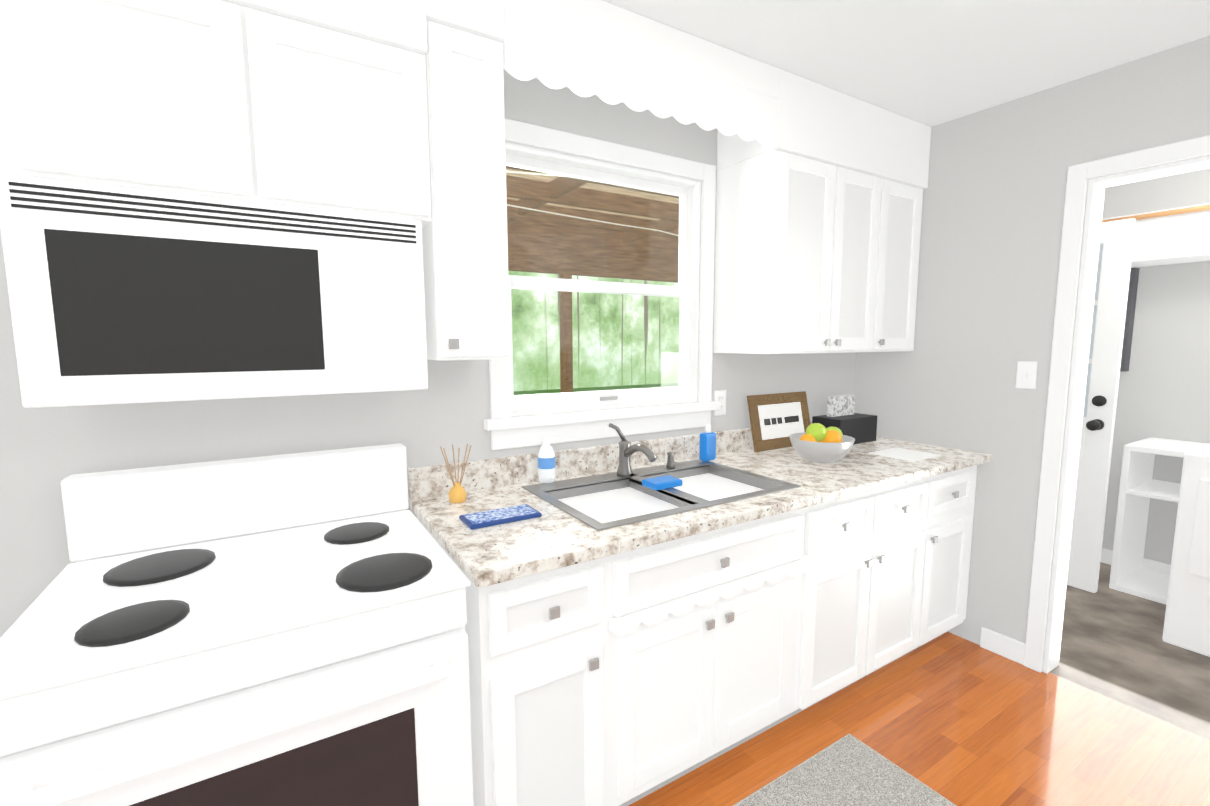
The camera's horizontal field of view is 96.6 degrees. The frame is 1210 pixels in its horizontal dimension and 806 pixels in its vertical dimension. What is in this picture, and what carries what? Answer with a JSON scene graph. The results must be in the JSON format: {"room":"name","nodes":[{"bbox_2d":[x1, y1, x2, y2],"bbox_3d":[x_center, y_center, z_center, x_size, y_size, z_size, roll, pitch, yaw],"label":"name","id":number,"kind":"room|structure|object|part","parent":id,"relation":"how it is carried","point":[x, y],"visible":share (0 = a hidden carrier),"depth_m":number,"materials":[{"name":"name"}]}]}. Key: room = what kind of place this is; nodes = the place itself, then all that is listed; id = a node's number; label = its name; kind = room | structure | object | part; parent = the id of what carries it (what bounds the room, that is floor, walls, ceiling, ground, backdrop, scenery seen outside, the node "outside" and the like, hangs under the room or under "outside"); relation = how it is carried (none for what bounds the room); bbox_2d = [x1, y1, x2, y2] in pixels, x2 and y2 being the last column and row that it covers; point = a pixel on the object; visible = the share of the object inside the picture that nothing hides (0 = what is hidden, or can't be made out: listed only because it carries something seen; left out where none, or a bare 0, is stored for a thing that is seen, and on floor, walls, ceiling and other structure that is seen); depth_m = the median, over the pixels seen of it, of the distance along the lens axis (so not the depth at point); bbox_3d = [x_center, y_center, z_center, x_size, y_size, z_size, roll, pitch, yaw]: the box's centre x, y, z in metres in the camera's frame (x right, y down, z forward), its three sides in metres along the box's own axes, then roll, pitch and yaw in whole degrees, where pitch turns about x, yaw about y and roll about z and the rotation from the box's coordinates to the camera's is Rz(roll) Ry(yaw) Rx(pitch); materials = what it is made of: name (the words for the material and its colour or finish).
{"room":"kitchen","nodes":[
{"label":"kitchen","id":0,"kind":"room"},
{"bbox_2d":[0,70,855,637],"bbox_3d":[-0.500,-0.010,1.873,4.560,2.410,0.115,-4,8,-31],"label":"wall","id":1,"kind":"structure","parent":0,"point":[44,452],"depth_m":1.59,"materials":[{"name":"paint"}]},
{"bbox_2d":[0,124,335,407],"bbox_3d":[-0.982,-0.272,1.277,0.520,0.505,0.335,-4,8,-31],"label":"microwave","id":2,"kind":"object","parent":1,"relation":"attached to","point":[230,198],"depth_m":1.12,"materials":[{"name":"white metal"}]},
{"bbox_2d":[48,0,291,163],"bbox_3d":[-0.996,-0.799,1.214,0.435,0.688,0.328,-4,8,-31],"label":"upper cabinet","id":3,"kind":"object","parent":1,"relation":"attached to","point":[198,75],"depth_m":1.11,"materials":[{"name":"white wood"}]},
{"bbox_2d":[284,0,427,183],"bbox_3d":[-0.722,-0.819,1.382,0.448,0.688,0.328,-4,8,-31],"label":"upper cabinet","id":4,"kind":"object","parent":1,"relation":"attached to","point":[356,67],"depth_m":1.29,"materials":[{"name":"white wood"}]},
{"bbox_2d":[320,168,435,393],"bbox_3d":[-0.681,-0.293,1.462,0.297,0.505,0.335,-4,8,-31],"label":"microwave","id":5,"kind":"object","parent":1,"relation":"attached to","point":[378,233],"depth_m":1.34,"materials":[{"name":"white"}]},
{"bbox_2d":[420,0,511,360],"bbox_3d":[-0.443,-0.658,1.573,0.207,1.053,0.328,-4,8,-31],"label":"upper cabinet","id":6,"kind":"object","parent":1,"relation":"attached to","point":[468,43],"depth_m":1.44,"materials":[{"name":"white wood"}]},
{"bbox_2d":[484,118,719,449],"bbox_3d":[0.012,-0.423,2.120,1.066,1.113,0.160,-4,8,-31],"label":"window","id":7,"kind":"structure","parent":1,"relation":"in","point":[506,426],"depth_m":2.12,"materials":[{"name":"white wood"}]},
{"bbox_3d":[-0.005,-0.460,2.144,0.808,0.820,0.038,-4,8,-31],"label":"glass","id":8,"kind":"part","parent":7,"relation":"part of","materials":[{"name":"clear glass"}]},
{"bbox_3d":[-0.005,-0.447,2.145,0.856,0.911,0.065,-4,8,-31],"label":"left window sash","id":9,"kind":"part","parent":7,"relation":"part of","materials":[{"name":"white wood"}]},
{"bbox_2d":[600,396,617,400],"bbox_3d":[0.016,-0.019,2.162,0.080,0.015,0.006,-4,8,-31],"label":"lock","id":10,"kind":"object","parent":7,"relation":"attached to","point":[609,398],"visible":1,"depth_m":2.16,"materials":[{"name":"grey metal"}]},
{"bbox_2d":[408,420,811,499],"bbox_3d":[0.372,0.189,2.355,2.364,0.100,0.022,-4,8,-31],"label":"backsplash","id":11,"kind":"structure","parent":1,"relation":"attached to","point":[435,480],"depth_m":1.95,"materials":[{"name":"beige stone"}]},
{"bbox_2d":[714,390,725,415],"bbox_3d":[0.521,-0.001,2.433,0.070,0.114,0.010,-4,8,-31],"label":"electrical outlet","id":12,"kind":"object","parent":1,"relation":"attached to","point":[720,396],"visible":0.88,"depth_m":2.43,"materials":[{"name":"white plastic"}]},
{"bbox_2d":[712,66,899,353],"bbox_3d":[0.879,-0.753,2.384,0.740,1.053,0.328,-4,8,-31],"label":"upper cabinet","id":13,"kind":"object","parent":1,"relation":"attached to","point":[806,185],"depth_m":2.20,"materials":[{"name":"white wood"}]},
{"bbox_2d":[888,115,930,351],"bbox_3d":[1.273,-0.781,2.626,0.428,1.053,0.328,-4,8,-31],"label":"upper cabinet","id":14,"kind":"object","parent":1,"relation":"attached to","point":[913,146],"depth_m":2.53,"materials":[{"name":"white wood"}]},
{"bbox_2d":[603,0,1209,126],"bbox_3d":[0.431,-1.081,0.229,4.560,0.080,3.675,-4,8,-31],"label":"ceiling","id":15,"kind":"structure","parent":0,"point":[930,63],"depth_m":1.81,"materials":[{"name":"paint"}]},
{"bbox_2d":[629,562,1209,805],"bbox_3d":[1.171,1.325,0.954,6.050,0.050,3.445,-4,8,-31],"label":"floor","id":16,"kind":"structure","parent":0,"point":[956,719],"depth_m":1.98,"materials":[{"name":"brown wood"}]},
{"bbox_2d":[0,443,473,805],"bbox_3d":[-0.777,0.724,1.256,0.771,1.090,0.715,-4,8,-31],"label":"stove","id":17,"kind":"object","parent":16,"relation":"on","point":[282,630],"visible":1,"depth_m":1.07,"materials":[{"name":"white metal"}]},
{"bbox_3d":[-0.603,0.569,0.954,0.645,0.025,0.049,-4,8,-31],"label":"handle","id":18,"kind":"part","parent":17,"relation":"part of","materials":[{"name":"white metal"}]},
{"bbox_3d":[-0.625,0.845,1.023,0.755,0.860,0.039,-4,8,-31],"label":"door","id":19,"kind":"part","parent":17,"relation":"part of","materials":[{"name":"white metal"}]},
{"bbox_2d":[419,520,619,805],"bbox_3d":[-0.303,0.793,1.632,0.346,0.865,0.648,-4,8,-31],"label":"base cabinet","id":20,"kind":"object","parent":16,"relation":"on","point":[544,651],"depth_m":1.35,"materials":[{"name":"white wood"}]},
{"bbox_2d":[620,504,827,805],"bbox_3d":[0.207,0.756,1.945,0.854,0.865,0.648,-4,8,-31],"label":"base cabinet","id":21,"kind":"object","parent":16,"relation":"on","point":[631,639],"depth_m":1.66,"materials":[{"name":"white wood"}]},
{"bbox_2d":[409,437,991,591],"bbox_3d":[0.546,0.287,2.082,2.364,0.034,0.684,-4,8,-31],"label":"countertop","id":22,"kind":"structure","parent":21,"relation":"on","point":[554,541],"depth_m":1.61,"materials":[{"name":"beige stone"}]},
{"bbox_2d":[440,444,471,502],"bbox_3d":[-0.470,0.224,1.708,0.090,0.178,0.073,-4,8,-31],"label":"reed diffuser","id":23,"kind":"object","parent":22,"relation":"on","point":[457,493],"visible":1,"depth_m":1.70,"materials":[{"name":"orange glass"}]},
{"bbox_2d":[448,481,466,502],"bbox_3d":[-0.470,0.283,1.715,0.056,0.060,0.056,-4,8,-31],"label":"bottle","id":24,"kind":"object","parent":23,"relation":"attached to","point":[457,494],"depth_m":1.70,"materials":[{"name":"orange glass"}]},
{"bbox_2d":[459,504,541,529],"bbox_3d":[-0.300,0.324,1.547,0.210,0.014,0.110,-4,8,-31],"label":"spoon rest","id":25,"kind":"object","parent":22,"relation":"on","point":[478,520],"visible":1,"depth_m":1.53,"materials":[{"name":"blue ceramic"}]},
{"bbox_2d":[538,437,554,482],"bbox_3d":[-0.210,0.202,1.933,0.061,0.160,0.061,-4,8,-31],"label":"soap bottle","id":26,"kind":"object","parent":22,"relation":"on","point":[546,463],"visible":0.98,"depth_m":1.91,"materials":[{"name":"white plastic"}]},
{"bbox_2d":[609,423,659,475],"bbox_3d":[0.100,0.180,1.947,0.093,0.201,0.218,-4,8,-31],"label":"faucet","id":27,"kind":"object","parent":22,"relation":"on","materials":[{"name":"silver metal"}]},
{"bbox_2d":[520,456,803,531],"bbox_3d":[0.197,0.386,1.887,0.824,0.195,0.514,-4,8,-31],"label":"sink","id":28,"kind":"object","parent":22,"relation":"in","point":[599,500],"depth_m":1.90,"materials":[{"name":"silver metal"}]},
{"bbox_2d":[642,475,682,490],"bbox_3d":[0.199,0.277,1.869,0.120,0.024,0.080,-4,8,-31],"label":"sponge","id":29,"kind":"object","parent":22,"relation":"on","point":[661,482],"visible":1,"depth_m":1.85,"materials":[{"name":"blue plastic"}]},
{"bbox_2d":[699,424,715,460],"bbox_3d":[0.432,0.165,2.262,0.070,0.156,0.040,-4,8,-31],"label":"dish soap","id":30,"kind":"object","parent":22,"relation":"on","point":[707,446],"visible":1,"depth_m":2.25,"materials":[{"name":"blue plastic"}]},
{"bbox_2d":[747,391,810,451],"bbox_3d":[0.839,0.083,2.566,0.400,0.256,0.069,-4,8,-31],"label":"sign frame","id":31,"kind":"object","parent":22,"relation":"on","point":[777,420],"visible":0.81,"depth_m":2.54,"materials":[{"name":"brown wood"}]},
{"bbox_2d":[789,423,854,462],"bbox_3d":[0.915,0.163,2.278,0.260,0.164,0.260,-4,8,-31],"label":"fruit bowl","id":32,"kind":"object","parent":22,"relation":"on","point":[817,442],"visible":1,"depth_m":2.22,"materials":[{"name":"white ceramic"}]},
{"bbox_2d":[812,395,876,444],"bbox_3d":[1.208,0.080,2.711,0.300,0.230,0.160,-4,8,-31],"label":"organizer box","id":33,"kind":"object","parent":22,"relation":"on","point":[843,417],"visible":0.67,"depth_m":2.68,"materials":[{"name":"black plastic"}]},
{"bbox_2d":[870,448,940,460],"bbox_3d":[1.336,0.229,2.405,0.220,0.002,0.200,-4,8,-31],"label":"papers","id":34,"kind":"object","parent":22,"relation":"on","point":[905,454],"visible":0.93,"depth_m":2.39,"materials":[{"name":"white paper"}]},
{"bbox_2d":[733,734,956,805],"bbox_3d":[0.563,1.250,1.361,1.130,0.010,0.645,-4,8,-31],"label":"rug","id":35,"kind":"object","parent":16,"relation":"on","point":[849,770],"visible":1,"depth_m":1.70,"materials":[{"name":"grey carpet"}]},
{"bbox_2d":[820,476,943,700],"bbox_3d":[0.865,0.709,2.348,0.831,0.865,0.648,-4,8,-31],"label":"base cabinet","id":36,"kind":"object","parent":16,"relation":"on","point":[881,549],"depth_m":2.09,"materials":[{"name":"white wood"}]},
{"bbox_2d":[932,468,976,639],"bbox_3d":[1.330,0.676,2.634,0.503,0.865,0.648,-4,8,-31],"label":"base cabinet","id":37,"kind":"object","parent":16,"relation":"on","point":[957,502],"depth_m":2.40,"materials":[{"name":"white wood"}]},
{"bbox_2d":[1109,437,1207,603],"bbox_3d":[3.150,0.646,3.011,0.448,0.830,0.320,-4,8,-31],"label":"shelving unit","id":38,"kind":"object","parent":16,"relation":"on","point":[1139,488],"visible":0.6,"depth_m":3.04,"materials":[{"name":"white wood"}]},
{"bbox_2d":[1162,443,1209,656],"bbox_3d":[3.079,0.589,2.351,0.755,1.090,0.690,-4,8,-31],"label":"dryer","id":39,"kind":"object","parent":16,"relation":"on","point":[1187,620],"visible":1,"depth_m":2.42,"materials":[{"name":"white metal"}]},
{"bbox_3d":[2.777,0.576,2.162,0.020,0.440,0.570,-4,8,-31],"label":"door","id":40,"kind":"part","parent":39,"relation":"part of","materials":[{"name":"white metal"}]},
{"bbox_2d":[854,35,1209,671],"bbox_3d":[2.326,0.020,1.528,0.115,2.410,3.445,-4,8,-31],"label":"wall","id":41,"kind":"structure","parent":0,"point":[993,202],"depth_m":2.35,"materials":[{"name":"paint"}]},
{"bbox_2d":[980,627,1025,664],"bbox_3d":[0.621,1.339,0.202,4.328,0.095,2.743,-4,8,-31],"label":"baseboard","id":42,"kind":"structure","parent":41,"relation":"attached to","point":[1003,645],"depth_m":2.41,"materials":[{"name":"white wood"}]},
{"bbox_2d":[1016,361,1037,388],"bbox_3d":[1.779,-0.118,2.276,0.014,0.114,0.070,-4,8,-31],"label":"light switch","id":43,"kind":"object","parent":41,"relation":"attached to","point":[1026,375],"visible":1,"depth_m":2.27,"materials":[{"name":"white plastic"}]},
{"bbox_2d":[1024,135,1209,673],"bbox_3d":[2.145,0.152,1.826,0.138,2.082,1.029,-4,8,-31],"label":"door frame","id":44,"kind":"structure","parent":41,"relation":"attached to","point":[1072,245],"depth_m":2.16,"materials":[{"name":"white wood"}]},
{"bbox_2d":[1102,168,1209,564],"bbox_3d":[3.789,-0.086,2.426,0.115,2.410,3.445,-4,8,-31],"label":"wall","id":45,"kind":"structure","parent":0,"point":[1164,388],"depth_m":3.15,"materials":[{"name":"paint"}]},
{"bbox_2d":[1100,548,1170,574],"bbox_3d":[3.737,1.071,2.521,0.012,0.090,3.445,-4,8,-31],"label":"baseboard","id":46,"kind":"structure","parent":45,"relation":"attached to","point":[1147,564],"depth_m":3.25,"materials":[{"name":"white wood"}]},
{"bbox_2d":[1102,203,1209,371],"bbox_3d":[3.093,-0.611,3.044,0.357,0.880,0.770,-4,8,-31],"label":"shelf","id":47,"kind":"object","parent":45,"relation":"attached to","point":[1173,236],"visible":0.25,"depth_m":2.90,"materials":[{"name":"white wood"}]},
{"bbox_3d":[2.952,-1.013,2.912,0.028,0.027,0.770,-4,8,-31],"label":"rod","id":48,"kind":"part","parent":47,"relation":"part of","materials":[{"name":"brown wood"}]},
{"bbox_3d":[2.171,-0.202,3.512,1.720,2.410,0.115,-4,8,-31],"label":"wall","id":49,"kind":"structure","parent":0,"visible":0},
{"bbox_2d":[1067,218,1135,592],"bbox_3d":[2.530,0.016,3.212,0.040,2.020,0.770,-4,8,-31],"label":"laundry door","id":50,"kind":"structure","parent":49,"relation":"in","point":[1116,241],"depth_m":2.92,"materials":[{"name":"white wood"}]},
{"bbox_2d":[1083,244,1106,430],"bbox_3d":[2.510,-0.375,3.109,0.100,1.000,0.630,-4,8,-31],"label":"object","id":51,"kind":"structure","parent":50,"relation":"attached to","point":[1096,424],"depth_m":2.92,"materials":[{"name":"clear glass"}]},
{"bbox_3d":[2.650,0.055,2.907,0.075,0.190,0.060,-4,8,-31],"label":"knob","id":52,"kind":"part","parent":51,"relation":"part of","materials":[{"name":"black plastic"}]},
{"label":"outside","id":53,"kind":"structure","parent":0,"visible":0},
{"bbox_2d":[508,271,679,390],"bbox_3d":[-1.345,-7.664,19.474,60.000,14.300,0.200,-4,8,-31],"label":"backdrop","id":54,"kind":"structure","parent":53,"point":[584,325],"depth_m":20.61,"materials":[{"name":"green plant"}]},
{"bbox_2d":[514,383,678,394],"bbox_3d":[-0.778,-0.412,19.399,60.000,0.100,29.875,-4,8,-31],"label":"ground","id":55,"kind":"structure","parent":53,"point":[591,389],"depth_m":20.07,"materials":[{"name":"green plant"}]},
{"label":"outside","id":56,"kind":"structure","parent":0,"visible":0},
{"bbox_2d":[506,166,678,392],"bbox_3d":[-0.185,-0.383,4.065,11.000,2.660,3.240,-4,8,-31],"label":"porch","id":57,"kind":"object","parent":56,"point":[565,265],"depth_m":5.37,"materials":[{"name":"brown wood"}]}
]}

